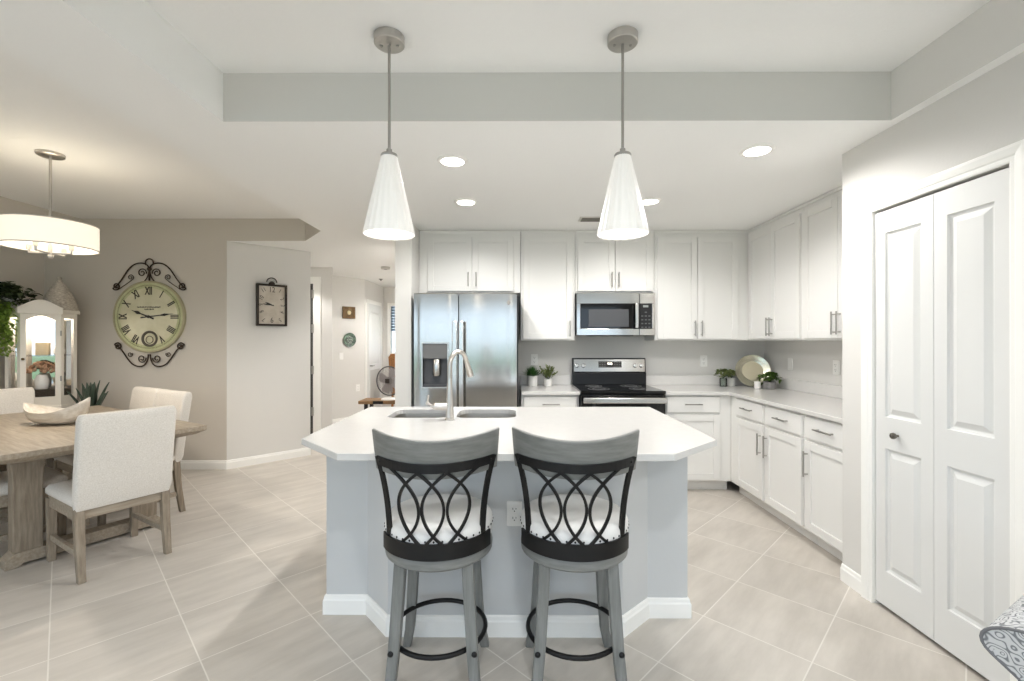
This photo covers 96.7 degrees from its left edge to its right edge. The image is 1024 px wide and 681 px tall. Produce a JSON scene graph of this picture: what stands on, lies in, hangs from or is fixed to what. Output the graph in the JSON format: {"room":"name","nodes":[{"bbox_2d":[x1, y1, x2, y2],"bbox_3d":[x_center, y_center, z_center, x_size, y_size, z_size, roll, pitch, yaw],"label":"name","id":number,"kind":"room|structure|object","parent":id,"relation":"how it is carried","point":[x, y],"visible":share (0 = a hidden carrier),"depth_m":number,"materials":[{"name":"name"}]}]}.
{"room":"kitchen","nodes":[
{"label":"kitchen","id":0,"kind":"room"},
{"bbox_2d":[0,246,43,388],"bbox_3d":[-5.088,0.000,0.447,0.120,2.741,8.850,0,0,0],"label":"wall","id":1,"kind":"structure","parent":0,"point":[25,269],"depth_m":4.65,"materials":[{"name":"beige paint"}]},
{"bbox_2d":[44,219,305,459],"bbox_3d":[-3.628,0.036,4.926,3.000,2.678,0.120,0,0,0],"label":"wall","id":2,"kind":"structure","parent":0,"point":[195,250],"depth_m":4.87,"materials":[{"name":"beige paint"}]},
{"bbox_2d":[112,258,185,366],"bbox_3d":[-3.864,-0.296,4.847,0.792,1.161,0.048,0,0,0],"label":"wall clock","id":3,"kind":"object","parent":2,"relation":"attached to","point":[149,316],"visible":1,"depth_m":4.84,"materials":[{"name":"beige metal"}]},
{"bbox_2d":[180,447,310,469],"bbox_3d":[-3.662,1.328,4.944,2.664,0.095,0.466,0,0,-13],"label":"baseboard","id":4,"kind":"structure","parent":2,"relation":"attached to","point":[265,458],"depth_m":4.95,"materials":[{"name":"white paint"}]},
{"bbox_2d":[227,241,309,459],"bbox_3d":[-2.771,0.150,5.203,0.871,2.451,0.100,0,0,-44],"label":"wall","id":5,"kind":"structure","parent":0,"point":[268,367],"depth_m":5.13,"materials":[{"name":"white paint"}]},
{"bbox_2d":[256,277,286,325],"bbox_3d":[-2.718,-0.440,5.149,0.316,0.550,0.068,0,0,-44],"label":"wall clock","id":6,"kind":"object","parent":5,"relation":"attached to","point":[271,298],"visible":1,"depth_m":5.14,"materials":[{"name":"brown metal"}]},
{"bbox_2d":[310,267,332,428],"bbox_3d":[-3.091,0.151,6.653,0.960,2.451,0.080,0,0,0],"label":"wall","id":7,"kind":"structure","parent":0,"point":[326,273],"depth_m":6.61,"materials":[{"name":"white paint"}]},
{"bbox_2d":[310,277,320,433],"bbox_3d":[-3.071,0.227,6.591,0.600,2.300,0.045,0,0,0],"label":"door","id":8,"kind":"structure","parent":7,"relation":"in","point":[315,282],"depth_m":6.59,"materials":[{"name":"white paint"}]},
{"bbox_2d":[333,275,364,418],"bbox_3d":[-3.060,0.152,7.320,0.100,2.451,1.509,0,0,39],"label":"wall","id":9,"kind":"structure","parent":0,"point":[348,372],"depth_m":7.62,"materials":[{"name":"white paint"}]},
{"bbox_2d":[333,417,346,423],"bbox_3d":[-3.005,1.330,7.297,0.034,0.095,1.543,0,0,38],"label":"baseboard","id":10,"kind":"structure","parent":9,"relation":"attached to","point":[338,419],"depth_m":7.47,"materials":[{"name":"white paint"}]},
{"bbox_2d":[342,306,354,318],"bbox_3d":[-2.733,-0.467,7.629,0.031,0.200,0.230,0,0,39],"label":"picture frame","id":11,"kind":"object","parent":9,"relation":"attached to","point":[347,312],"visible":1,"depth_m":7.61,"materials":[{"name":"beige wood"}]},
{"bbox_2d":[345,309,352,316],"bbox_3d":[-2.739,-0.467,7.633,0.009,0.130,0.150,0,0,39],"label":"picture","id":12,"kind":"object","parent":11,"relation":"attached to","point":[348,312],"depth_m":7.62,"materials":[{"name":"beige paper"}]},
{"bbox_2d":[343,333,355,346],"bbox_3d":[-2.730,-0.012,7.643,0.038,0.236,0.236,0,0,39],"label":"decorative plate","id":13,"kind":"object","parent":9,"relation":"attached to","point":[349,339],"visible":1,"depth_m":7.64,"materials":[{"name":"green ceramic"}]},
{"bbox_2d":[365,279,382,406],"bbox_3d":[-2.606,0.153,8.445,0.115,2.451,1.132,0,0,0],"label":"wall","id":14,"kind":"structure","parent":0,"point":[373,291],"depth_m":8.49,"materials":[{"name":"white paint"}]},
{"bbox_2d":[365,299,381,407],"bbox_3d":[-2.504,0.326,8.361,0.089,2.105,0.900,0,0,0],"label":"door","id":15,"kind":"structure","parent":14,"relation":"in","point":[373,309],"depth_m":8.23,"materials":[{"name":"white paint"}]},
{"bbox_2d":[383,287,394,406],"bbox_3d":[-1.746,0.154,9.068,1.770,2.451,0.120,0,0,0],"label":"wall","id":16,"kind":"structure","parent":0,"point":[388,292],"depth_m":9.01,"materials":[{"name":"white paint"}]},
{"bbox_2d":[387,303,394,355],"bbox_3d":[-1.931,-0.221,9.024,1.060,1.040,0.081,0,0,0],"label":"window","id":17,"kind":"structure","parent":16,"relation":"in","point":[389,340],"depth_m":8.99,"materials":[{"name":"white paint"}]},
{"bbox_2d":[391,306,394,330],"bbox_3d":[-1.931,-0.433,9.029,0.930,0.485,0.020,0,0,0],"label":"window blind","id":18,"kind":"object","parent":17,"relation":"attached to","point":[392,307],"visible":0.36,"depth_m":9.02,"materials":[{"name":"blue"}]},
{"bbox_2d":[395,223,418,406],"bbox_3d":[-0.964,0.151,6.639,0.145,2.451,5.130,0,0,0],"label":"wall","id":19,"kind":"structure","parent":0,"point":[406,251],"depth_m":4.07,"materials":[{"name":"white paint"}]},
{"bbox_2d":[0,449,989,680],"bbox_3d":[-0.789,1.403,2.602,9.000,0.060,13.400,0,0,0],"label":"floor","id":20,"kind":"structure","parent":0,"point":[240,591],"depth_m":2.25,"materials":[{"name":"tile"}]},
{"bbox_2d":[0,387,53,471],"bbox_3d":[-4.211,0.896,3.767,0.601,0.955,0.476,0,0,31],"label":"dining chair","id":21,"kind":"object","parent":20,"relation":"on","point":[12,400],"visible":0.12,"depth_m":3.96,"materials":[{"name":"fabric"}]},
{"bbox_2d":[0,466,67,541],"bbox_3d":[-3.327,0.896,2.917,0.476,0.955,0.601,0,0,31],"label":"dining chair","id":22,"kind":"object","parent":20,"relation":"on","point":[51,476],"visible":0.27,"depth_m":3.01,"materials":[{"name":"fabric"}]},
{"bbox_2d":[5,300,79,478],"bbox_3d":[-4.600,0.493,4.453,0.534,1.763,0.372,0,0,-43],"label":"curio cabinet","id":23,"kind":"object","parent":20,"relation":"on","point":[38,320],"visible":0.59,"depth_m":4.45,"materials":[{"name":"white paint"}]},
{"bbox_2d":[0,281,42,356],"bbox_3d":[-4.733,-0.205,4.285,0.497,0.721,0.484,0,0,-43],"label":"trailing ivy","id":24,"kind":"object","parent":23,"relation":"on","point":[11,296],"visible":0.94,"depth_m":4.21,"materials":[{"name":"green plant"}]},
{"bbox_2d":[2,297,20,307],"bbox_3d":[-4.756,-0.352,4.321,0.130,0.102,0.130,0,0,-43],"label":"pot","id":25,"kind":"object","parent":24,"relation":"on","point":[15,299],"depth_m":4.29,"materials":[{"name":"white ceramic"}]},
{"bbox_2d":[26,361,54,389],"bbox_3d":[-4.574,0.335,4.433,0.192,0.279,0.206,0,0,5],"label":"flower vase","id":26,"kind":"object","parent":23,"relation":"on","point":[41,381],"visible":0.94,"depth_m":4.40,"materials":[{"name":"white ceramic"}]},
{"bbox_2d":[11,317,70,387],"bbox_3d":[-4.705,0.175,4.567,0.466,0.800,0.006,0,0,-43],"label":"mirror","id":27,"kind":"object","parent":23,"relation":"on","point":[38,329],"depth_m":4.55,"materials":[{"name":"mirror"}]},
{"bbox_2d":[11,354,70,355],"bbox_3d":[-4.607,0.147,4.462,0.456,0.006,0.284,0,0,-43],"label":"glass shelf","id":28,"kind":"object","parent":23,"relation":"attached to","point":[11,354],"depth_m":4.44,"materials":[{"name":"glass"}]},
{"bbox_2d":[35,342,48,354],"bbox_3d":[-4.585,0.077,4.438,0.092,0.132,0.092,0,0,-43],"label":"pillar candle","id":29,"kind":"object","parent":23,"relation":"on","point":[41,348],"visible":0.94,"depth_m":4.41,"materials":[{"name":"beige wax"}]},
{"bbox_2d":[43,276,78,310],"bbox_3d":[-4.539,-0.473,4.563,0.283,0.344,0.283,0,0,-43],"label":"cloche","id":30,"kind":"object","parent":23,"relation":"on","point":[59,294],"visible":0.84,"depth_m":4.51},
{"bbox_2d":[0,405,206,571],"bbox_3d":[-3.335,0.994,3.360,2.000,0.760,1.050,0,0,31],"label":"dining table","id":31,"kind":"object","parent":20,"relation":"on","point":[25,445],"visible":0.6,"depth_m":2.81,"materials":[{"name":"brown wood"}]},
{"bbox_2d":[23,397,90,424],"bbox_3d":[-3.341,0.513,3.340,0.524,0.200,0.236,0,0,4],"label":"dough bowl","id":32,"kind":"object","parent":31,"relation":"on","point":[39,414],"visible":0.92,"depth_m":3.27,"materials":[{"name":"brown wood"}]},
{"bbox_2d":[67,380,108,405],"bbox_3d":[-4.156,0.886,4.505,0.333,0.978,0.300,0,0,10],"label":"agave plant","id":33,"kind":"object","parent":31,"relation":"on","point":[91,391],"visible":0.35,"depth_m":4.47,"materials":[{"name":"green plant"}]},
{"bbox_2d":[53,386,159,478],"bbox_3d":[-3.374,0.896,3.821,0.476,0.955,0.601,0,0,31],"label":"dining chair","id":34,"kind":"object","parent":20,"relation":"on","point":[141,397],"visible":0.2,"depth_m":3.94,"materials":[{"name":"fabric"}]},
{"bbox_2d":[45,405,175,584],"bbox_3d":[-2.533,0.895,2.879,0.601,0.955,0.476,0,0,31],"label":"dining chair","id":35,"kind":"object","parent":20,"relation":"on","point":[123,459],"visible":1,"depth_m":2.73,"materials":[{"name":"white fabric"}]},
{"bbox_2d":[97,389,191,525],"bbox_3d":[-2.954,0.896,3.569,0.476,0.955,0.601,0,0,31],"label":"dining chair","id":36,"kind":"object","parent":20,"relation":"on","point":[182,400],"visible":0.3,"depth_m":3.64,"materials":[{"name":"fabric"}]},
{"bbox_2d":[358,398,394,409],"bbox_3d":[-1.592,1.104,6.424,1.050,0.545,0.344,0,0,0],"label":"bench","id":37,"kind":"object","parent":20,"relation":"on","point":[366,401],"visible":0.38,"depth_m":6.26,"materials":[{"name":"brown wood"}]},
{"bbox_2d":[376,366,394,399],"bbox_3d":[-1.734,0.596,6.418,0.349,0.472,0.260,0,0,-17],"label":"desk fan","id":38,"kind":"object","parent":37,"relation":"on","point":[388,382],"visible":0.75,"depth_m":6.41,"materials":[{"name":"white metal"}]},
{"bbox_2d":[388,354,394,406],"bbox_3d":[-1.924,0.809,8.330,0.540,1.140,0.555,0,0,0],"label":"wicker chair","id":39,"kind":"object","parent":20,"relation":"on","point":[391,358],"visible":0.11,"depth_m":8.07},
{"bbox_2d":[372,427,498,680],"bbox_3d":[-0.282,0.854,1.838,0.482,1.035,0.515,0,0,6],"label":"bar stool","id":40,"kind":"object","parent":20,"relation":"on","point":[437,532],"visible":1,"depth_m":1.70,"materials":[{"name":"grey wood"}]},
{"bbox_2d":[385,494,492,543],"bbox_3d":[-0.298,0.740,1.875,0.437,0.122,0.437,0,0,0],"label":"seat cushion","id":41,"kind":"object","parent":40,"relation":"on","point":[476,529],"depth_m":1.74,"materials":[{"name":"white fabric"}]},
{"bbox_2d":[414,293,517,406],"bbox_3d":[-0.406,0.477,4.335,0.926,1.795,0.752,0,0,0],"label":"refrigerator","id":42,"kind":"object","parent":20,"relation":"on","point":[484,326],"visible":0.61,"depth_m":4.02,"materials":[{"name":"grey metal"}]},
{"bbox_2d":[323,456,690,637],"bbox_3d":[-0.030,0.931,2.621,1.834,0.883,1.036,0,0,0],"label":"kitchen island","id":43,"kind":"object","parent":20,"relation":"on","point":[653,574],"visible":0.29,"depth_m":2.17,"materials":[{"name":"grey paint"}]},
{"bbox_2d":[301,407,716,460],"bbox_3d":[-0.017,0.474,2.496,1.936,0.030,1.317,0,0,0],"label":"island countertop","id":44,"kind":"structure","parent":43,"relation":"on","point":[662,437],"depth_m":2.40,"materials":[{"name":"white stone"}]},
{"bbox_2d":[426,349,473,420],"bbox_3d":[-0.344,0.256,2.680,0.323,0.406,0.106,0,0,-40],"label":"kitchen faucet","id":45,"kind":"object","parent":44,"relation":"on","point":[448,406],"visible":1,"depth_m":2.62,"materials":[{"name":"silver metal"}]},
{"bbox_2d":[393,414,515,417],"bbox_3d":[-0.365,0.580,2.871,0.820,0.179,0.380,0,0,0],"label":"sink","id":46,"kind":"object","parent":44,"relation":"in","point":[399,415],"visible":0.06,"depth_m":3.04,"materials":[{"name":"silver metal"}]},
{"bbox_2d":[507,501,521,525],"bbox_3d":[0.011,0.804,2.113,0.072,0.116,0.008,0,0,0],"label":"wall outlet","id":47,"kind":"object","parent":43,"relation":"attached to","point":[514,508],"visible":0.94,"depth_m":2.11,"materials":[{"name":"white plastic"}]},
{"bbox_2d":[511,515,517,521],"bbox_3d":[0.011,0.825,2.110,0.033,0.029,0.002,0,0,0],"label":"receptacle","id":48,"kind":"object","parent":47,"relation":"attached to","point":[514,518],"depth_m":2.11,"materials":[{"name":"white plastic"}]},
{"bbox_2d":[511,506,517,511],"bbox_3d":[0.011,0.783,2.110,0.033,0.029,0.002,0,0,0],"label":"receptacle","id":49,"kind":"object","parent":47,"relation":"attached to","point":[513,508],"depth_m":2.11,"materials":[{"name":"white plastic"}]},
{"bbox_2d":[520,388,578,406],"bbox_3d":[0.347,0.933,4.401,0.524,0.884,0.654,0,0,0],"label":"base cabinet","id":50,"kind":"object","parent":20,"relation":"on","point":[525,400],"visible":0.24,"depth_m":4.11,"materials":[{"name":"white paint"}]},
{"bbox_2d":[521,375,579,394],"bbox_3d":[0.350,0.425,4.410,0.526,0.129,0.653,0,0,0],"label":"countertop","id":51,"kind":"structure","parent":50,"relation":"on","point":[561,384],"depth_m":4.46,"materials":[{"name":"white stone"}]},
{"bbox_2d":[519,365,543,385],"bbox_3d":[0.204,0.353,4.606,0.284,0.216,0.251,0,0,-32],"label":"potted grass","id":52,"kind":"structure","parent":51,"relation":"on","point":[532,374],"depth_m":4.56,"materials":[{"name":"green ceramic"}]},
{"bbox_2d":[528,375,536,385],"bbox_3d":[0.207,0.407,4.599,0.098,0.107,0.098,0,0,0],"label":"pot","id":53,"kind":"object","parent":52,"relation":"on","point":[532,380],"depth_m":4.56,"materials":[{"name":"white ceramic"}]},
{"bbox_2d":[539,364,557,386],"bbox_3d":[0.356,0.346,4.583,0.202,0.228,0.195,0,0,40],"label":"potted herb","id":54,"kind":"object","parent":51,"relation":"on","point":[547,382],"visible":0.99,"depth_m":4.57,"materials":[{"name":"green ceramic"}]},
{"bbox_2d":[544,379,551,386],"bbox_3d":[0.365,0.423,4.588,0.082,0.074,0.082,0,0,0],"label":"pot","id":55,"kind":"object","parent":54,"relation":"on","point":[547,382],"depth_m":4.55,"materials":[{"name":"white ceramic"}]},
{"bbox_2d":[512,426,639,680],"bbox_3d":[0.236,0.854,1.836,0.482,1.035,0.515,0,0,-3],"label":"bar stool","id":56,"kind":"object","parent":20,"relation":"on","point":[575,533],"visible":1,"depth_m":1.70,"materials":[{"name":"grey wood"}]},
{"bbox_2d":[521,494,628,544],"bbox_3d":[0.254,0.740,1.873,0.438,0.122,0.438,0,0,0],"label":"seat cushion","id":57,"kind":"object","parent":56,"relation":"on","point":[535,530],"depth_m":1.74,"materials":[{"name":"white fabric"}]},
{"bbox_2d":[572,358,667,414],"bbox_3d":[0.994,0.777,4.347,0.758,1.195,0.735,0,0,0],"label":"range","id":58,"kind":"object","parent":20,"relation":"on","point":[601,382],"visible":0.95,"depth_m":4.63,"materials":[{"name":"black metal"}]},
{"bbox_2d":[572,384,665,393],"bbox_3d":[0.994,0.463,4.355,0.758,0.030,0.610,0,0,0],"label":"cooktop","id":59,"kind":"object","parent":58,"relation":"in","point":[583,388],"depth_m":4.17,"materials":[{"name":"black glass"}]},
{"bbox_2d":[666,395,730,489],"bbox_3d":[1.681,0.933,4.395,0.604,0.884,0.654,0,0,0],"label":"base cabinet","id":60,"kind":"object","parent":20,"relation":"on","point":[710,468],"visible":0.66,"depth_m":4.11,"materials":[{"name":"white paint"}]},
{"bbox_2d":[731,396,816,543],"bbox_3d":[2.269,0.932,3.591,0.684,0.884,1.054,0,0,0],"label":"base cabinet","id":61,"kind":"object","parent":20,"relation":"on","point":[768,441],"visible":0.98,"depth_m":3.46,"materials":[{"name":"white paint"}]},
{"bbox_2d":[646,375,841,422],"bbox_3d":[1.994,0.424,3.672,1.240,0.129,2.113,0,0,0],"label":"countertop","id":62,"kind":"structure","parent":61,"relation":"on","point":[820,400],"depth_m":4.01,"materials":[{"name":"white stone"}]},
{"bbox_2d":[713,368,732,386],"bbox_3d":[2.112,0.369,4.561,0.200,0.181,0.220,0,0,0],"label":"ivy","id":63,"kind":"object","parent":62,"relation":"on","point":[726,372],"visible":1,"depth_m":4.53,"materials":[{"name":"green plant"}]},
{"bbox_2d":[727,369,735,385],"bbox_3d":[2.228,0.376,4.631,0.152,0.170,0.136,0,0,-26],"label":"ivy","id":64,"kind":"object","parent":62,"relation":"on","point":[731,381],"visible":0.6,"depth_m":4.60,"materials":[{"name":"white ceramic"}]},
{"bbox_2d":[728,378,734,385],"bbox_3d":[2.235,0.420,4.635,0.072,0.080,0.072,0,0,0],"label":"pot","id":65,"kind":"object","parent":64,"relation":"on","point":[731,381],"depth_m":4.60,"materials":[{"name":"white ceramic"}]},
{"bbox_2d":[735,355,770,386],"bbox_3d":[2.387,0.298,4.507,0.323,0.313,0.088,0,0,18],"label":"charger plate","id":66,"kind":"object","parent":62,"relation":"on","point":[748,368],"visible":0.85,"depth_m":4.52,"materials":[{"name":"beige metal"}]},
{"bbox_2d":[754,381,760,388],"bbox_3d":[2.354,0.427,4.364,0.058,0.066,0.058,0,0,0],"label":"candle holder","id":67,"kind":"object","parent":62,"relation":"on","point":[757,384],"visible":1,"depth_m":4.34,"materials":[{"name":"white ceramic"}]},
{"bbox_2d":[757,371,781,388],"bbox_3d":[2.458,0.376,4.323,0.216,0.167,0.218,0,0,-20],"label":"ivy","id":68,"kind":"object","parent":62,"relation":"on","point":[769,384],"visible":1,"depth_m":4.28,"materials":[{"name":"green plant"}]},
{"bbox_2d":[763,381,776,388],"bbox_3d":[2.447,0.425,4.319,0.112,0.070,0.112,0,0,0],"label":"pot","id":69,"kind":"object","parent":68,"relation":"on","point":[767,384],"depth_m":4.28,"materials":[{"name":"grey ceramic"}]},
{"bbox_2d":[802,415,842,560],"bbox_3d":[2.265,0.931,2.837,0.684,0.884,0.448,0,0,0],"label":"base cabinet","id":70,"kind":"object","parent":20,"relation":"on","point":[823,442],"visible":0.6,"depth_m":2.86,"materials":[{"name":"white paint"}]},
{"bbox_2d":[979,595,1023,680],"bbox_3d":[1.787,0.941,0.980,0.797,0.860,0.925,0,0,-30],"label":"armchair","id":71,"kind":"object","parent":20,"relation":"on","point":[1003,638],"visible":1,"depth_m":1.15,"materials":[{"name":"grey fabric"}]},
{"bbox_2d":[0,0,1023,286],"bbox_3d":[-0.789,-1.187,2.580,8.800,0.237,13.350,0,0,0],"label":"ceiling","id":72,"kind":"structure","parent":0,"point":[155,109],"depth_m":2.22,"materials":[{"name":"white paint"}]},
{"bbox_2d":[0,149,99,258],"bbox_3d":[-3.221,-0.937,3.175,0.516,0.736,0.516,0,0,0],"label":"drum chandelier","id":73,"kind":"object","parent":72,"relation":"hanging from","point":[32,233],"visible":1,"depth_m":3.08,"materials":[{"name":"white fabric"}]},
{"bbox_2d":[5,241,91,250],"bbox_3d":[-3.221,-0.675,3.175,0.492,0.001,0.492,0,0,0],"label":"diffuser","id":74,"kind":"object","parent":73,"relation":"attached to","point":[41,245],"depth_m":3.23,"materials":[{"name":"white plastic"}]},
{"bbox_2d":[381,266,389,269],"bbox_3d":[-1.831,-1.046,6.589,0.132,0.036,0.132,0,0,0],"label":"smoke detector","id":75,"kind":"object","parent":72,"relation":"attached to","point":[382,267],"visible":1,"depth_m":6.54,"materials":[{"name":"grey plastic"}]},
{"bbox_2d":[363,26,414,239],"bbox_3d":[-0.527,-0.880,1.955,0.217,0.852,0.217,0,0,0],"label":"pendant light","id":76,"kind":"object","parent":72,"relation":"hanging from","point":[388,217],"visible":1,"depth_m":1.91,"materials":[{"name":"white glass"}]},
{"bbox_2d":[364,229,412,237],"bbox_3d":[-0.527,-0.464,1.955,0.205,0.001,0.205,0,0,0],"label":"diffuser","id":77,"kind":"object","parent":76,"relation":"attached to","point":[388,233],"depth_m":1.97,"materials":[{"name":"white glass"}]},
{"bbox_2d":[437,154,467,166],"bbox_3d":[-0.353,-1.064,2.703,0.184,0.008,0.184,0,0,0],"label":"recessed light","id":78,"kind":"object","parent":72,"relation":"in","point":[450,160],"visible":1,"depth_m":2.69,"materials":[{"name":"white paint"}]},
{"bbox_2d":[454,198,477,205],"bbox_3d":[-0.355,-1.063,3.503,0.184,0.008,0.184,0,0,0],"label":"recessed light","id":79,"kind":"object","parent":72,"relation":"in","point":[461,201],"visible":1,"depth_m":3.48,"materials":[{"name":"white paint"}]},
{"bbox_2d":[578,217,600,221],"bbox_3d":[0.737,-1.060,3.988,0.300,0.014,0.140,0,0,0],"label":"ceiling vent","id":80,"kind":"object","parent":72,"relation":"in","point":[581,219],"visible":0.64,"depth_m":3.97,"materials":[{"name":"white metal"}]},
{"bbox_2d":[597,26,648,239],"bbox_3d":[0.474,-0.880,1.951,0.217,0.852,0.217,0,0,0],"label":"pendant light","id":81,"kind":"object","parent":72,"relation":"hanging from","point":[623,217],"visible":1,"depth_m":1.91,"materials":[{"name":"white glass"}]},
{"bbox_2d":[599,228,646,237],"bbox_3d":[0.474,-0.464,1.950,0.205,0.001,0.205,0,0,0],"label":"diffuser","id":82,"kind":"object","parent":81,"relation":"attached to","point":[616,233],"depth_m":1.97,"materials":[{"name":"white glass"}]},
{"bbox_2d":[642,197,661,204],"bbox_3d":[1.050,-1.063,3.487,0.184,0.008,0.184,0,0,0],"label":"recessed light","id":83,"kind":"object","parent":72,"relation":"in","point":[652,200],"visible":0.8,"depth_m":3.47,"materials":[{"name":"white paint"}]},
{"bbox_2d":[739,143,775,156],"bbox_3d":[1.376,-1.064,2.555,0.184,0.008,0.184,0,0,0],"label":"recessed light","id":84,"kind":"object","parent":72,"relation":"in","point":[756,150],"visible":1,"depth_m":2.55,"materials":[{"name":"white paint"}]},
{"bbox_2d":[518,296,763,406],"bbox_3d":[0.921,0.149,4.796,3.640,2.451,0.120,0,0,0],"label":"wall","id":85,"kind":"structure","parent":0,"point":[662,357],"depth_m":4.73,"materials":[{"name":"white paint"}]},
{"bbox_2d":[419,230,519,295],"bbox_3d":[-0.408,-0.762,4.547,0.980,0.603,0.386,0,0,0],"label":"upper cabinet","id":86,"kind":"object","parent":85,"relation":"attached to","point":[450,261],"visible":1,"depth_m":4.40,"materials":[{"name":"white paint"}]},
{"bbox_2d":[531,354,537,364],"bbox_3d":[0.233,0.200,4.734,0.072,0.116,0.008,0,0,0],"label":"wall outlet","id":87,"kind":"object","parent":85,"relation":"attached to","point":[534,357],"visible":0.99,"depth_m":4.73,"materials":[{"name":"white plastic"}]},
{"bbox_2d":[521,375,570,384],"bbox_3d":[0.352,0.411,4.726,0.526,0.100,0.020,0,0,0],"label":"backsplash","id":88,"kind":"structure","parent":85,"relation":"attached to","point":[556,379],"depth_m":4.72,"materials":[{"name":"white stone"}]},
{"bbox_2d":[520,230,574,339],"bbox_3d":[0.348,-0.532,4.543,0.524,1.063,0.386,0,0,0],"label":"upper cabinet","id":89,"kind":"object","parent":85,"relation":"attached to","point":[547,257],"visible":1,"depth_m":4.39,"materials":[{"name":"white paint"}]},
{"bbox_2d":[575,230,653,293],"bbox_3d":[0.994,-0.762,4.541,0.760,0.603,0.386,0,0,0],"label":"upper cabinet","id":90,"kind":"object","parent":85,"relation":"attached to","point":[602,265],"visible":0.81,"depth_m":4.39,"materials":[{"name":"white paint"}]},
{"bbox_2d":[575,293,654,335],"bbox_3d":[0.995,-0.249,4.516,0.750,0.409,0.420,0,0,0],"label":"microwave","id":91,"kind":"object","parent":90,"relation":"attached to","point":[596,314],"visible":1,"depth_m":4.35,"materials":[{"name":"grey metal"}]},
{"bbox_2d":[645,230,747,339],"bbox_3d":[1.830,-0.532,4.537,0.904,1.063,0.386,0,0,0],"label":"upper cabinet","id":92,"kind":"object","parent":85,"relation":"attached to","point":[701,276],"visible":0.99,"depth_m":4.39,"materials":[{"name":"white paint"}]},
{"bbox_2d":[700,356,706,366],"bbox_3d":[1.991,0.215,4.727,0.072,0.116,0.008,0,0,0],"label":"wall outlet","id":93,"kind":"object","parent":85,"relation":"attached to","point":[703,359],"visible":1,"depth_m":4.72,"materials":[{"name":"white plastic"}]},
{"bbox_2d":[764,340,841,385],"bbox_3d":[2.676,0.148,3.608,0.120,2.451,2.240,0,0,0],"label":"wall","id":94,"kind":"structure","parent":0,"point":[812,359],"depth_m":4.04,"materials":[{"name":"white paint"}]},
{"bbox_2d":[646,375,841,398],"bbox_3d":[1.994,0.410,3.672,1.240,0.100,2.113,0,0,0],"label":"backsplash","id":95,"kind":"structure","parent":94,"relation":"attached to","point":[835,391],"depth_m":4.71,"materials":[{"name":"white stone"}]},
{"bbox_2d":[748,205,803,339],"bbox_3d":[2.422,-0.532,4.144,0.386,1.063,1.165,0,0,0],"label":"upper cabinet","id":96,"kind":"object","parent":94,"relation":"attached to","point":[775,246],"visible":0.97,"depth_m":3.91,"materials":[{"name":"white paint"}]},
{"bbox_2d":[788,358,792,370],"bbox_3d":[2.614,0.223,4.278,0.008,0.116,0.072,0,0,0],"label":"wall switch","id":97,"kind":"object","parent":94,"relation":"attached to","point":[790,360],"visible":1,"depth_m":4.26,"materials":[{"name":"white plastic"}]},
{"bbox_2d":[802,186,841,339],"bbox_3d":[2.418,-0.533,3.087,0.386,1.063,0.945,0,0,0],"label":"upper cabinet","id":98,"kind":"object","parent":94,"relation":"attached to","point":[822,215],"visible":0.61,"depth_m":3.32,"materials":[{"name":"white paint"}]},
{"bbox_2d":[833,360,839,374],"bbox_3d":[2.611,0.219,3.668,0.008,0.116,0.072,0,0,0],"label":"wall outlet","id":99,"kind":"object","parent":94,"relation":"attached to","point":[836,364],"visible":1,"depth_m":3.66,"materials":[{"name":"white plastic"}]},
{"bbox_2d":[842,51,1023,574],"bbox_3d":[2.701,0.147,2.048,1.615,2.451,1.120,0,0,0],"label":"wall","id":100,"kind":"structure","parent":0,"point":[985,115],"depth_m":2.28,"materials":[{"name":"white paint"}]},
{"bbox_2d":[840,563,860,594],"bbox_3d":[1.889,1.325,2.528,0.014,0.095,0.165,0,0,0],"label":"baseboard","id":101,"kind":"structure","parent":100,"relation":"attached to","point":[848,576],"depth_m":2.53,"materials":[{"name":"white paint"}]},
{"bbox_2d":[861,139,1023,680],"bbox_3d":[1.938,0.317,2.050,0.153,2.110,0.792,0,0,0],"label":"door","id":102,"kind":"structure","parent":100,"relation":"in","point":[942,272],"depth_m":1.99,"materials":[{"name":"white paint"}]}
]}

